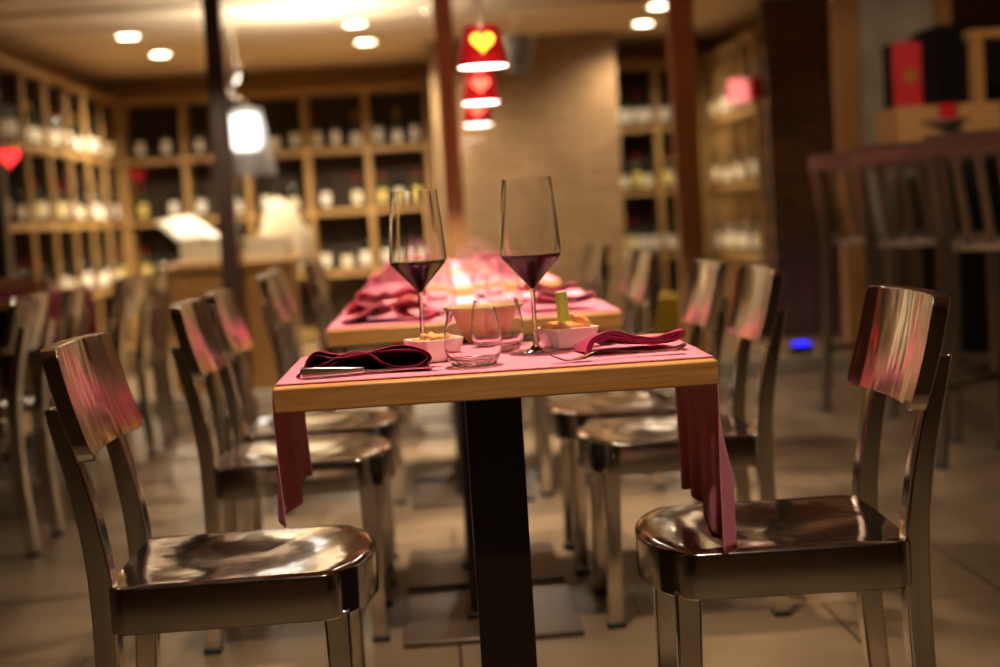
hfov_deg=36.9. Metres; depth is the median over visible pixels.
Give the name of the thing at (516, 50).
pendant
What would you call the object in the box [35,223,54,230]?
shelf
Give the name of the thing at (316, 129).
wine bottle
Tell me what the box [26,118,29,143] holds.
wine bottle
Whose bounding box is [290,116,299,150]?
wine bottle
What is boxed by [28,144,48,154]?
shelf
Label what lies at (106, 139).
wine bottle
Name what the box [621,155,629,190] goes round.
wine bottle
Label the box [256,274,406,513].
dining chair
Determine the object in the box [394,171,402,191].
wine bottle
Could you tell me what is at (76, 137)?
wine bottle
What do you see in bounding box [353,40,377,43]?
recessed light
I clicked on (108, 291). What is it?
shelf
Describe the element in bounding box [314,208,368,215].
shelf
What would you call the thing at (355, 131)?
wine bottle
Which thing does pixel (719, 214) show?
wine bottle
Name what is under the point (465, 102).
diffuser
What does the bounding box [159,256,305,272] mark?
countertop
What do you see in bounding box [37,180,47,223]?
wine bottle
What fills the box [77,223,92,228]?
shelf
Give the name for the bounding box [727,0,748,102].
hanging lantern
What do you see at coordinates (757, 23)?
wall
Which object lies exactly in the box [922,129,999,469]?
bar stool
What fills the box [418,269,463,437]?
dining table
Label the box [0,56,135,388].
wine rack
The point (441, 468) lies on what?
dining table
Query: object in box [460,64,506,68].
diffuser
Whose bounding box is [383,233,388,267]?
wine bottle
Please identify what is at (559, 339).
dish
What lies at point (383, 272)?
napkin
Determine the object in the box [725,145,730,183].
wine bottle
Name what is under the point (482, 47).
pendant lamp
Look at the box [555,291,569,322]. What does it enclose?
stick
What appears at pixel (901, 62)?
gift box
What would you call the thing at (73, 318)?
dining chair
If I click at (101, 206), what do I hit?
wine bottle
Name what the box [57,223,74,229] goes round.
shelf
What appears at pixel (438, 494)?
dining table
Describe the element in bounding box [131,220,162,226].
shelf
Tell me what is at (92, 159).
shelf
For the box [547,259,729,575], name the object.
dining chair
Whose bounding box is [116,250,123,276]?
wine bottle
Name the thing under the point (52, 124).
wine bottle
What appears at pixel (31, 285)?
table
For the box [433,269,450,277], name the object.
tumbler
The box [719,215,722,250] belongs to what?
wine bottle
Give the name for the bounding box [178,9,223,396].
window
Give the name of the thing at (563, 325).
bread piece
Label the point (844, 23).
column
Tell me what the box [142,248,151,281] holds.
wine bottle
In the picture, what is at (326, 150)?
shelf
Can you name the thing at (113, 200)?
wine bottle
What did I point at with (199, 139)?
wine bottle
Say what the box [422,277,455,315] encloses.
tumbler
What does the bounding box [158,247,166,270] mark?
wine bottle
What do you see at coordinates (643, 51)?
wall
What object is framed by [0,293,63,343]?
table runner
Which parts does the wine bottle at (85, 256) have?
bottle glass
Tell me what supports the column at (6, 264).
on the floor
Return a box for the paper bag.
[259,197,313,256]
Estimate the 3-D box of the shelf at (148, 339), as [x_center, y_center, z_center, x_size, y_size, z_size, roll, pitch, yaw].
[-2.928,0.074,13.369,0.487,0.044,0.316,-4,5,-2]
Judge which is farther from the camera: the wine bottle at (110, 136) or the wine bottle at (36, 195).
the wine bottle at (110, 136)
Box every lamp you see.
[227,16,276,173]
[457,0,508,69]
[462,0,492,125]
[462,0,499,104]
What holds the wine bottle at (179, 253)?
on the wine rack at (307, 165)
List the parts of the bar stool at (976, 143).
post, rail, seat, leg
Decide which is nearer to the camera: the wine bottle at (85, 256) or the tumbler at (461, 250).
the tumbler at (461, 250)
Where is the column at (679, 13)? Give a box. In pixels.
[665,0,709,352]
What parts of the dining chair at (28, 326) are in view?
seat, post, backrest, post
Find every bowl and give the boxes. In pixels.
[443,302,522,313]
[500,176,560,288]
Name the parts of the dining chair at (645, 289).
leg, leg, post, backrest, post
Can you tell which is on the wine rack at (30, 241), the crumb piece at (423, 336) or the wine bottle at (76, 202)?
the wine bottle at (76, 202)
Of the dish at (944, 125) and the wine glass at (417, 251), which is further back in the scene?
the dish at (944, 125)
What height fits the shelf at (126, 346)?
0.044 m
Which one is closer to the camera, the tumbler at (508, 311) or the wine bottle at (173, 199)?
the tumbler at (508, 311)
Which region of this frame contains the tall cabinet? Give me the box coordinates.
[911,21,999,372]
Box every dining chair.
[0,284,98,499]
[0,292,65,557]
[29,273,159,473]
[39,333,378,666]
[124,269,179,446]
[168,299,395,654]
[203,289,400,586]
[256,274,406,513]
[268,269,305,412]
[302,261,416,434]
[304,257,404,419]
[521,243,610,427]
[532,247,643,468]
[534,251,665,496]
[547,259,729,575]
[576,264,791,628]
[577,241,594,395]
[635,285,951,666]
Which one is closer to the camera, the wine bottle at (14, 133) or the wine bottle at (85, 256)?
the wine bottle at (14, 133)
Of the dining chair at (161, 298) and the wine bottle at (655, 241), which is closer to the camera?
the dining chair at (161, 298)
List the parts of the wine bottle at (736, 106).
bottle glass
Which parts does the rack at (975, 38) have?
rail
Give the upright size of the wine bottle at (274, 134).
0.308 m
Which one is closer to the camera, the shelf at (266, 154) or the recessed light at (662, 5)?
the recessed light at (662, 5)
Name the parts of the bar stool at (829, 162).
post, rail, seat, leg, post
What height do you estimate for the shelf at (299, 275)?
0.044 m
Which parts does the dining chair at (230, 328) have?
backrest, post, post, seat, leg, leg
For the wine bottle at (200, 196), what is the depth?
13.19 m
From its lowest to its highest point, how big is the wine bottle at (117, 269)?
0.308 m
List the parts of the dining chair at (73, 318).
seat, post, backrest, post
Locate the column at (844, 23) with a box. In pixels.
[829,0,864,362]
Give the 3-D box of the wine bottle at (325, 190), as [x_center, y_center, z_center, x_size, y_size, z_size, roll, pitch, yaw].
[-1.543,-1.245,13.266,0.075,0.308,0.076,-4,5,-1]
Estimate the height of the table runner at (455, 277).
0.201 m
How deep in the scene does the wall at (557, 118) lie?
11.95 m
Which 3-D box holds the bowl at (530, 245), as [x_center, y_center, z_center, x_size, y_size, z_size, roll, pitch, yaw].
[0.050,-0.170,2.554,0.104,0.189,0.104,-4,5,-2]
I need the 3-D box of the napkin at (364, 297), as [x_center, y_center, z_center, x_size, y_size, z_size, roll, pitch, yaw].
[-0.304,-0.101,4.151,0.217,0.056,0.166,-4,5,-2]
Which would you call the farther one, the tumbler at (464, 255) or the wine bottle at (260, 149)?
the wine bottle at (260, 149)
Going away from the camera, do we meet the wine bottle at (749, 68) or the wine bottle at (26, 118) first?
the wine bottle at (26, 118)
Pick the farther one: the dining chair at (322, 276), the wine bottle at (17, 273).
the wine bottle at (17, 273)
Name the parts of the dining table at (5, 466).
plate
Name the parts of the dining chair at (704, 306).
leg, leg, seat, post, backrest, post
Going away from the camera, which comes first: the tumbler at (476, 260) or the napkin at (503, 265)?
the tumbler at (476, 260)
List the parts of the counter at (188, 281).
panel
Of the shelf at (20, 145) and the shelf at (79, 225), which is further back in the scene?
the shelf at (79, 225)
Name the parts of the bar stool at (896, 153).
post, rail, leg, seat, post, leg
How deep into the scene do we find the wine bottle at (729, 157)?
11.82 m
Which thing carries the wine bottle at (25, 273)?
on the wine rack at (30, 241)
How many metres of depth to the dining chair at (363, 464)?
3.59 m
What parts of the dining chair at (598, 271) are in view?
leg, seat, post, backrest, post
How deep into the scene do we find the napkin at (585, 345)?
2.44 m
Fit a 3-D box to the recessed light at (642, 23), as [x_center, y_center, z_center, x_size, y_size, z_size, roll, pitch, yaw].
[1.099,-2.382,11.532,0.200,0.011,0.200,-4,5,-2]
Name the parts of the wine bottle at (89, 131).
bottle glass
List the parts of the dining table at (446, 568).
plate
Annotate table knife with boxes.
[300,366,441,378]
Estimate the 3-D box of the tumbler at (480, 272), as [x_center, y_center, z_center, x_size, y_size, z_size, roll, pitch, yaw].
[-0.033,-0.149,4.314,0.093,0.092,0.093,-5,5,-13]
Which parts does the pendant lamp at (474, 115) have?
cord, lamp shade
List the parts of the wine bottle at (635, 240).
bottle glass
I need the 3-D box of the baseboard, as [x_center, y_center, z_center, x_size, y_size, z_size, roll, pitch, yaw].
[-1.136,0.357,8.510,6.570,0.090,0.100,-4,5,-2]
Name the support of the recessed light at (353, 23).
in the ceiling
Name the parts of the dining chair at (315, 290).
backrest, post, post, seat, leg, leg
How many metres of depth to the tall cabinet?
7.98 m
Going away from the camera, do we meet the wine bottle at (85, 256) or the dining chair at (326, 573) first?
the dining chair at (326, 573)
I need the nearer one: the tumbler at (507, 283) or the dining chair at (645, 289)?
the tumbler at (507, 283)
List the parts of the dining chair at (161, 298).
seat, backrest, post, post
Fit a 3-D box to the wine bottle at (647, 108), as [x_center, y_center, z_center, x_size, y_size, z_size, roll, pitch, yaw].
[1.247,-1.909,12.708,0.075,0.308,0.076,-3,5,8]
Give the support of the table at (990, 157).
on the floor
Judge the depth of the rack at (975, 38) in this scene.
7.24 m
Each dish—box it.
[403,338,448,362]
[537,324,598,349]
[920,118,970,133]
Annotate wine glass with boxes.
[389,189,446,333]
[500,176,560,352]
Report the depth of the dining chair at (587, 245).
7.55 m
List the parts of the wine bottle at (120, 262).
bottle glass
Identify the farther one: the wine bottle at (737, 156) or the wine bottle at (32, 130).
the wine bottle at (737, 156)
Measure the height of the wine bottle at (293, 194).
0.308 m
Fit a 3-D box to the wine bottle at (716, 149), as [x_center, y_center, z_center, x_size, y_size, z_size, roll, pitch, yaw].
[1.815,-1.391,12.520,0.076,0.308,0.075,-2,5,14]
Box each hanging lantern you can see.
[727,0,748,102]
[748,1,765,99]
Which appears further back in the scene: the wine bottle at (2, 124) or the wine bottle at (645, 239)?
the wine bottle at (645, 239)
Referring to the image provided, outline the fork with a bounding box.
[550,343,686,361]
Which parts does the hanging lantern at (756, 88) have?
cord, lamp shade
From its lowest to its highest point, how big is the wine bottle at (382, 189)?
0.308 m
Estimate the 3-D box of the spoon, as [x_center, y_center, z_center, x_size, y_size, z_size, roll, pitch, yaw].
[0.222,0.005,2.627,0.117,0.022,0.036,-5,5,-16]
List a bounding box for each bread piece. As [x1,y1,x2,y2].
[540,321,557,330]
[552,322,584,329]
[570,312,592,326]
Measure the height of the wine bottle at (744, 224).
0.308 m
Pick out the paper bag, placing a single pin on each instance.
(280, 219)
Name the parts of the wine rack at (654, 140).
panel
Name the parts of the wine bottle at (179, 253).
bottle glass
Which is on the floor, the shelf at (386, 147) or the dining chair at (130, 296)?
the dining chair at (130, 296)
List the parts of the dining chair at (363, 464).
backrest, post, post, seat, leg, leg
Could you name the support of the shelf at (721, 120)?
attached to the wine rack at (749, 197)
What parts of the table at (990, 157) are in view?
leg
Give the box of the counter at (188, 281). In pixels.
[159,256,305,394]
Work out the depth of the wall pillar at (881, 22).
8.47 m
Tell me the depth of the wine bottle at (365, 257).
13.31 m
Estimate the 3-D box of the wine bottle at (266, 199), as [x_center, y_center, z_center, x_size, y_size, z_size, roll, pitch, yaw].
[-2.068,-1.213,13.265,0.075,0.308,0.076,-3,5,4]
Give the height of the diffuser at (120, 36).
0.002 m
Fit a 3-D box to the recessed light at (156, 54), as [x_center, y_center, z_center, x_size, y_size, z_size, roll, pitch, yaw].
[-2.631,-2.160,11.612,0.200,0.011,0.200,-4,5,-2]
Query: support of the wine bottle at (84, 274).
on the wine rack at (30, 241)
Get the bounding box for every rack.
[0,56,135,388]
[116,81,433,347]
[615,59,710,320]
[702,30,770,319]
[963,28,999,102]
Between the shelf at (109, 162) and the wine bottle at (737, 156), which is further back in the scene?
the shelf at (109, 162)
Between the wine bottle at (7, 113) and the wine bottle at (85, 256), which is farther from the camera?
the wine bottle at (85, 256)
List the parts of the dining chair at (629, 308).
leg, post, backrest, post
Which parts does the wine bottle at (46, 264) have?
bottle glass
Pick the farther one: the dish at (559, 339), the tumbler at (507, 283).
the tumbler at (507, 283)
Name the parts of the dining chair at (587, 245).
post, backrest, post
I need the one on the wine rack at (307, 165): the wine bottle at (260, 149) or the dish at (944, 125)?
the wine bottle at (260, 149)
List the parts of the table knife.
handle, blade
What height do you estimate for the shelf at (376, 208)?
0.044 m
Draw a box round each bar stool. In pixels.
[808,151,925,417]
[852,141,999,441]
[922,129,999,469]
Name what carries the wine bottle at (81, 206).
on the wine rack at (30, 241)
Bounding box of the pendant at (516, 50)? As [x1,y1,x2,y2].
[501,0,533,70]
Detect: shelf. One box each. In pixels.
[3,139,25,150]
[10,224,32,231]
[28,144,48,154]
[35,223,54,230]
[51,148,68,157]
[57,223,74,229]
[71,152,87,160]
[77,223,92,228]
[89,155,103,163]
[91,291,98,297]
[95,223,109,228]
[100,288,112,295]
[106,158,118,165]
[111,222,123,227]
[124,344,133,348]
[126,157,181,166]
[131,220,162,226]
[147,338,171,346]
[187,154,243,162]
[196,215,247,222]
[248,150,304,159]
[253,211,308,219]
[297,272,305,277]
[301,329,316,336]
[309,146,364,155]
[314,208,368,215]
[326,268,373,276]
[370,143,425,152]
[374,206,389,211]
[619,125,654,133]
[622,189,657,196]
[660,124,671,131]
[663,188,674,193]
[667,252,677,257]
[708,119,716,126]
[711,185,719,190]
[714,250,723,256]
[718,115,727,123]
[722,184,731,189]
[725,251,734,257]
[730,111,740,119]
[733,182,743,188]
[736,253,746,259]
[742,106,753,115]
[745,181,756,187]
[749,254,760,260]
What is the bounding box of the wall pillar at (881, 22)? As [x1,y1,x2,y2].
[858,0,933,286]
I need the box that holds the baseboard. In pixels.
[134,352,849,415]
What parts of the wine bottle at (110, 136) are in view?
bottle glass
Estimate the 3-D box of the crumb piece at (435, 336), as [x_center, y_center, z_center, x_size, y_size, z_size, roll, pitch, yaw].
[-0.108,0.009,2.497,0.017,0.018,0.020,-1,5,30]
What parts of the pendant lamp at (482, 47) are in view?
cord, lamp shade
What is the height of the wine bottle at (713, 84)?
0.308 m
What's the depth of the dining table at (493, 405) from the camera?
2.51 m
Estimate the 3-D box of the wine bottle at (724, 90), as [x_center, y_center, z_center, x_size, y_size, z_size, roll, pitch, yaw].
[1.805,-1.885,11.981,0.076,0.308,0.075,-3,5,9]
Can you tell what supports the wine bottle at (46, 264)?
on the wine rack at (30, 241)
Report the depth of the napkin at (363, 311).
3.56 m
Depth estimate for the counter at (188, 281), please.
8.79 m
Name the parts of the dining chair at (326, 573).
post, backrest, post, seat, leg, leg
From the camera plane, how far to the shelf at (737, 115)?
11.48 m
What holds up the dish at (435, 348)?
on the table runner at (705, 466)
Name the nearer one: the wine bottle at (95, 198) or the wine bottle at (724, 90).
the wine bottle at (724, 90)
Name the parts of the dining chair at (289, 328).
backrest, post, post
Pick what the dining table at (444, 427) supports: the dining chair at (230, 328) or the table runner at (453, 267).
the table runner at (453, 267)
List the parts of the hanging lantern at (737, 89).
cord, lamp shade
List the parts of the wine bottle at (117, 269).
bottle glass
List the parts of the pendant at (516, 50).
cord, bulb, lamp shade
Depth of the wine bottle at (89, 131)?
12.09 m
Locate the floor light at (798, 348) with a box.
[790,342,812,355]
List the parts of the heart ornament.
cord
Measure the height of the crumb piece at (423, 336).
0.021 m
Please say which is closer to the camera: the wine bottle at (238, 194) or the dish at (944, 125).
the dish at (944, 125)
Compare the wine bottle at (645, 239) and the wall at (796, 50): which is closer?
the wall at (796, 50)
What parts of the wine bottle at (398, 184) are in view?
bottle glass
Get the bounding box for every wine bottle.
[0,94,11,140]
[0,110,4,139]
[6,96,17,141]
[7,191,10,223]
[11,178,25,223]
[13,260,22,277]
[20,259,29,277]
[25,101,36,144]
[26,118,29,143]
[31,103,42,146]
[31,179,42,223]
[33,200,35,223]
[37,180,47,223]
[38,257,46,279]
[43,257,54,289]
[47,108,57,148]
[52,109,62,149]
[54,181,63,222]
[58,182,68,222]
[60,255,68,288]
[65,255,75,287]
[69,124,72,151]
[71,115,81,153]
[75,194,78,222]
[76,184,85,222]
[80,253,88,287]
[83,253,92,287]
[86,118,93,155]
[89,120,98,156]
[92,185,99,222]
[95,185,104,222]
[97,252,104,289]
[100,251,109,288]
[103,123,110,158]
[105,124,113,159]
[109,187,118,221]
[113,250,120,277]
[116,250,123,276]
[135,125,144,159]
[138,186,147,220]
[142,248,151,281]
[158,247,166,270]
[161,123,170,157]
[169,184,178,217]
[177,246,180,262]
[195,122,204,155]
[196,183,205,217]
[235,181,242,214]
[254,129,262,152]
[262,179,270,213]
[270,117,280,151]
[289,177,299,211]
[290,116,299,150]
[300,256,308,272]
[312,115,321,148]
[321,175,330,209]
[321,237,330,270]
[330,113,339,147]
[343,235,352,269]
[351,113,360,146]
[352,173,361,207]
[361,234,369,268]
[373,111,382,145]
[378,172,387,206]
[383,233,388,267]
[392,110,402,144]
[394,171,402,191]
[409,109,418,143]
[413,170,421,189]
[617,91,624,126]
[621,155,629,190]
[624,91,632,126]
[624,219,630,249]
[630,218,639,247]
[633,154,642,190]
[634,90,643,125]
[640,218,649,250]
[643,90,651,125]
[643,154,652,189]
[651,217,659,251]
[659,89,666,124]
[662,152,670,188]
[665,216,672,251]
[667,91,670,124]
[670,152,673,187]
[672,216,677,251]
[710,83,714,120]
[713,92,716,119]
[713,148,717,184]
[716,153,719,184]
[716,213,720,249]
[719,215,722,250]
[721,78,726,116]
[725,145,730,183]
[727,213,732,250]
[729,157,730,182]
[730,213,733,251]
[733,72,739,112]
[735,143,740,182]
[739,142,743,182]
[739,213,744,252]
[742,213,746,252]
[746,66,751,107]
[749,139,756,180]
[752,213,758,253]
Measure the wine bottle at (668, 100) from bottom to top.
0.308 m
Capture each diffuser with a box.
[120,36,137,37]
[345,23,364,24]
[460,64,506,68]
[464,101,498,103]
[464,124,489,125]
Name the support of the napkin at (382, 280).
on the table runner at (459, 283)
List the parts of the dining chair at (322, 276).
post, backrest, post, leg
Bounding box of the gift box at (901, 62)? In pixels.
[882,41,922,109]
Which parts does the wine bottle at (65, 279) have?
bottle glass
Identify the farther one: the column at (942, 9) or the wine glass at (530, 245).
the column at (942, 9)
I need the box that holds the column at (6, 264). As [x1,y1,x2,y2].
[0,124,13,390]
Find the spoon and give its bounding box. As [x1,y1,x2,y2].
[597,327,657,344]
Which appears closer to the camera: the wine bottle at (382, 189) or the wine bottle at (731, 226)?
the wine bottle at (731, 226)
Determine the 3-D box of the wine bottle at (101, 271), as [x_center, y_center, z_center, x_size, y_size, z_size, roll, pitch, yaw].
[-3.259,-0.511,12.185,0.084,0.308,0.084,-3,5,3]
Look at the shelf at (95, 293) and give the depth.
11.80 m
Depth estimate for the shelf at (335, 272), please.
13.24 m
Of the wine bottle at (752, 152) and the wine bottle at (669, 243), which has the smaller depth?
the wine bottle at (752, 152)
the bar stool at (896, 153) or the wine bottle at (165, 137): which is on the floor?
the bar stool at (896, 153)
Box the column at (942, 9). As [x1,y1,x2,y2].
[933,0,951,25]
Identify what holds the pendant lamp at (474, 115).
hanging from the ceiling
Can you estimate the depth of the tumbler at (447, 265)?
5.34 m
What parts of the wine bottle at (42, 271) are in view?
bottle glass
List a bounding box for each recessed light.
[114,34,142,38]
[147,52,172,56]
[341,21,368,26]
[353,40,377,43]
[630,21,655,25]
[645,3,664,8]
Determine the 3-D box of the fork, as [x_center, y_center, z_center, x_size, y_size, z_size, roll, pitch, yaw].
[0.188,0.031,2.373,0.219,0.015,0.022,-4,5,-8]
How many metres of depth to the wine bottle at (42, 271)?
10.37 m
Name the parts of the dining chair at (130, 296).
leg, seat, post, backrest, post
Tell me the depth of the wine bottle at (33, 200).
10.18 m
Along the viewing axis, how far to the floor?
4.56 m
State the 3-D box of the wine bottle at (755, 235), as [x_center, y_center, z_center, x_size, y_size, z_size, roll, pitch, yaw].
[1.912,-0.744,11.145,0.076,0.308,0.075,-3,5,2]
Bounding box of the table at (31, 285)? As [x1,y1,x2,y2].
[0,276,46,294]
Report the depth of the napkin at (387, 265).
6.96 m
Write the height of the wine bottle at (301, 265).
0.308 m
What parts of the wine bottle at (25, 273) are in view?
bottle glass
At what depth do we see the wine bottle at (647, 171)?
12.73 m
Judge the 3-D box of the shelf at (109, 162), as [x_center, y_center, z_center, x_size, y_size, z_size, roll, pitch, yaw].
[-3.433,-1.446,12.715,0.296,0.044,0.555,-4,5,-2]
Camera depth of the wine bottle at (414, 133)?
13.24 m
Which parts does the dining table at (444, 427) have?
plate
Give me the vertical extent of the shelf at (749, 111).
0.044 m
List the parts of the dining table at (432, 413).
plate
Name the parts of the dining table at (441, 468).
plate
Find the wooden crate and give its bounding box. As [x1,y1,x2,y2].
[876,101,999,144]
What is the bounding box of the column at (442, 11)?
[432,0,466,262]
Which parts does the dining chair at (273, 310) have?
backrest, post, post, leg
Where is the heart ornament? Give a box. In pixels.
[0,56,19,167]
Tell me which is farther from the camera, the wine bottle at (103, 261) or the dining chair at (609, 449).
the wine bottle at (103, 261)
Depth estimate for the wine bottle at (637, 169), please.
12.69 m
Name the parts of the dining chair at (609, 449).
leg, leg, seat, post, backrest, post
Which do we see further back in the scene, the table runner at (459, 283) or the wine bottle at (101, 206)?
the wine bottle at (101, 206)
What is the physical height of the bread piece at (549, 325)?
0.018 m
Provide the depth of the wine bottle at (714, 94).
12.32 m
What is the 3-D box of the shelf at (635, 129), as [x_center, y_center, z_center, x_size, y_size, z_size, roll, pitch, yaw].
[1.133,-1.728,12.741,0.325,0.044,0.296,-4,5,-2]
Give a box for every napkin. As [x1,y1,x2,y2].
[0,288,23,295]
[47,283,53,289]
[296,345,431,377]
[341,298,437,324]
[354,287,417,303]
[366,275,412,290]
[375,269,406,283]
[385,261,395,270]
[482,252,500,257]
[489,255,503,262]
[495,262,508,270]
[502,267,512,271]
[520,290,595,312]
[521,282,576,292]
[572,328,685,353]
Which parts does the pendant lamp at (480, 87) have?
cord, lamp shade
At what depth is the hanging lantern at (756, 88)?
9.15 m
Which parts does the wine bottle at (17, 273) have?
bottle glass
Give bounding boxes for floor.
[0,321,999,666]
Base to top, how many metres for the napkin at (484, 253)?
0.053 m
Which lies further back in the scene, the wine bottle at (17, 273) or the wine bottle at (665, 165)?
the wine bottle at (665, 165)
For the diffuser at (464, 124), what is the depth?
7.66 m
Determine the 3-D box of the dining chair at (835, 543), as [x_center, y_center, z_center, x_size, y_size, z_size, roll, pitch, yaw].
[0.495,0.356,2.588,0.520,0.836,0.420,-4,5,0]
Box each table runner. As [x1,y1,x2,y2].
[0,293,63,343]
[15,288,95,336]
[272,334,736,554]
[325,300,623,410]
[340,290,596,353]
[363,275,560,348]
[368,274,547,285]
[451,263,495,269]
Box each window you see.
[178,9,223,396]
[222,2,439,391]
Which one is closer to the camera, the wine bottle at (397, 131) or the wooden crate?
the wooden crate
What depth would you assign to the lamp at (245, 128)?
9.80 m
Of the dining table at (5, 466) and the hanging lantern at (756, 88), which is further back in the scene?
the hanging lantern at (756, 88)
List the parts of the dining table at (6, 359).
plate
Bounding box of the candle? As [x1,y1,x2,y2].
[938,103,957,118]
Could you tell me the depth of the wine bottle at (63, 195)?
11.10 m
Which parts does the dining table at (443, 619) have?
plate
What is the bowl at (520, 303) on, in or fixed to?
on the dining table at (493, 405)
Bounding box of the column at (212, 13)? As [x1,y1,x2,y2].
[201,0,249,407]
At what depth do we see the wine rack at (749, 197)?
11.64 m
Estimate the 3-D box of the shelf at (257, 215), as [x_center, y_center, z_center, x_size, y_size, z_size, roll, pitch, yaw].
[-1.931,-1.049,13.328,0.487,0.044,0.316,-4,5,-2]
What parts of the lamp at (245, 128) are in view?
bulb, lamp shade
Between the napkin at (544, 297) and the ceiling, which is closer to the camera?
the napkin at (544, 297)
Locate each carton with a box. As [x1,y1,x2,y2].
[156,216,291,264]
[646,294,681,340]
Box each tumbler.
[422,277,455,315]
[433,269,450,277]
[440,258,452,277]
[444,306,501,367]
[456,244,471,259]
[457,246,474,265]
[461,252,481,275]
[467,255,490,280]
[473,265,501,298]
[473,297,523,352]
[485,271,521,301]
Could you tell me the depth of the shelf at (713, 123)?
12.39 m
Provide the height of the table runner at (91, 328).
0.319 m
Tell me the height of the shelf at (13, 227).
0.044 m
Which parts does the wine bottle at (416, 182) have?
bottle glass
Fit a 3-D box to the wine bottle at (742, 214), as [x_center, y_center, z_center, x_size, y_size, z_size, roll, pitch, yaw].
[1.889,-0.782,11.637,0.076,0.308,0.075,-5,5,-17]
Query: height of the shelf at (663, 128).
0.044 m
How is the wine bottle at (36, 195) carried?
on the wine rack at (30, 241)
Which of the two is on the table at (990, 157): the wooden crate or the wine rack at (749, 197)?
the wooden crate
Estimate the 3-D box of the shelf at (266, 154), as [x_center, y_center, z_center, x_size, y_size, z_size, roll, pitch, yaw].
[-1.964,-1.582,13.285,0.487,0.044,0.316,-4,5,-2]
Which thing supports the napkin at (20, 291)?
on the table runner at (56, 298)
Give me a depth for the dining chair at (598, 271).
7.03 m
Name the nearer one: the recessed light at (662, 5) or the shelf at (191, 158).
the recessed light at (662, 5)
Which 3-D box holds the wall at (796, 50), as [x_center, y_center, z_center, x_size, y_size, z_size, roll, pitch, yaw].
[3.251,-1.247,10.703,2.700,2.400,0.120,-4,5,-2]
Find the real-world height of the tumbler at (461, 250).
0.092 m
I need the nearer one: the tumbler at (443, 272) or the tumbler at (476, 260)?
the tumbler at (443, 272)
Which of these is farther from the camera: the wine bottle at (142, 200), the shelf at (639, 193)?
the wine bottle at (142, 200)
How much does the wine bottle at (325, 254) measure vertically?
0.308 m
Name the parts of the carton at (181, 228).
lid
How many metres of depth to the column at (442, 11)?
8.37 m
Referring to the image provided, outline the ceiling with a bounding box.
[0,0,758,81]
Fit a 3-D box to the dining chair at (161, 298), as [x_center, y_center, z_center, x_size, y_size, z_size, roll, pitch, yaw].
[-1.827,0.123,7.279,0.520,0.836,0.420,-4,5,-5]
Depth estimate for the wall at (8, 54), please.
11.76 m
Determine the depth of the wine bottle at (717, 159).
12.37 m
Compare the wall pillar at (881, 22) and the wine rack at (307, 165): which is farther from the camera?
the wine rack at (307, 165)
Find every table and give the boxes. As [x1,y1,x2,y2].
[0,276,46,294]
[0,288,92,459]
[0,300,35,477]
[272,333,718,666]
[327,311,622,648]
[342,298,595,591]
[371,274,545,481]
[371,280,559,508]
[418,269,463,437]
[419,262,504,421]
[866,152,997,187]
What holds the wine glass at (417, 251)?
on the table runner at (705, 466)
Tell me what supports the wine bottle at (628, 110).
on the wine rack at (654, 140)
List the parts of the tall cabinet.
door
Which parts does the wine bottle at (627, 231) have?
bottle glass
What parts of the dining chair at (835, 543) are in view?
leg, leg, seat, post, backrest, post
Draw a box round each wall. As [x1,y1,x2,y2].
[0,47,87,87]
[88,62,437,194]
[429,30,625,330]
[614,37,729,259]
[730,20,759,41]
[759,0,999,338]
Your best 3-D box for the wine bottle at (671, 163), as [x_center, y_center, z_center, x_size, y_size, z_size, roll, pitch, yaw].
[1.479,-1.387,12.732,0.075,0.308,0.076,-5,5,-19]
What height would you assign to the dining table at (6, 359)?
0.765 m
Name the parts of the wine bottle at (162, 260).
bottle glass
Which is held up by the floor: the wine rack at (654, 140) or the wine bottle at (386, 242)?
the wine rack at (654, 140)
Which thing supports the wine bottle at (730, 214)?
on the wine rack at (749, 197)
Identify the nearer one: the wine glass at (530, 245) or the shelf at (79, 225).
the wine glass at (530, 245)
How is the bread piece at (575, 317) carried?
in the dish at (559, 339)
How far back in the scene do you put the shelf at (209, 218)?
13.16 m
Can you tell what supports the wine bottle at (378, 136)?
on the wine rack at (307, 165)
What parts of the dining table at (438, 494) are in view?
plate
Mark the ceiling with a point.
(404, 38)
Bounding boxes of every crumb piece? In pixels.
[419,333,429,339]
[430,334,440,340]

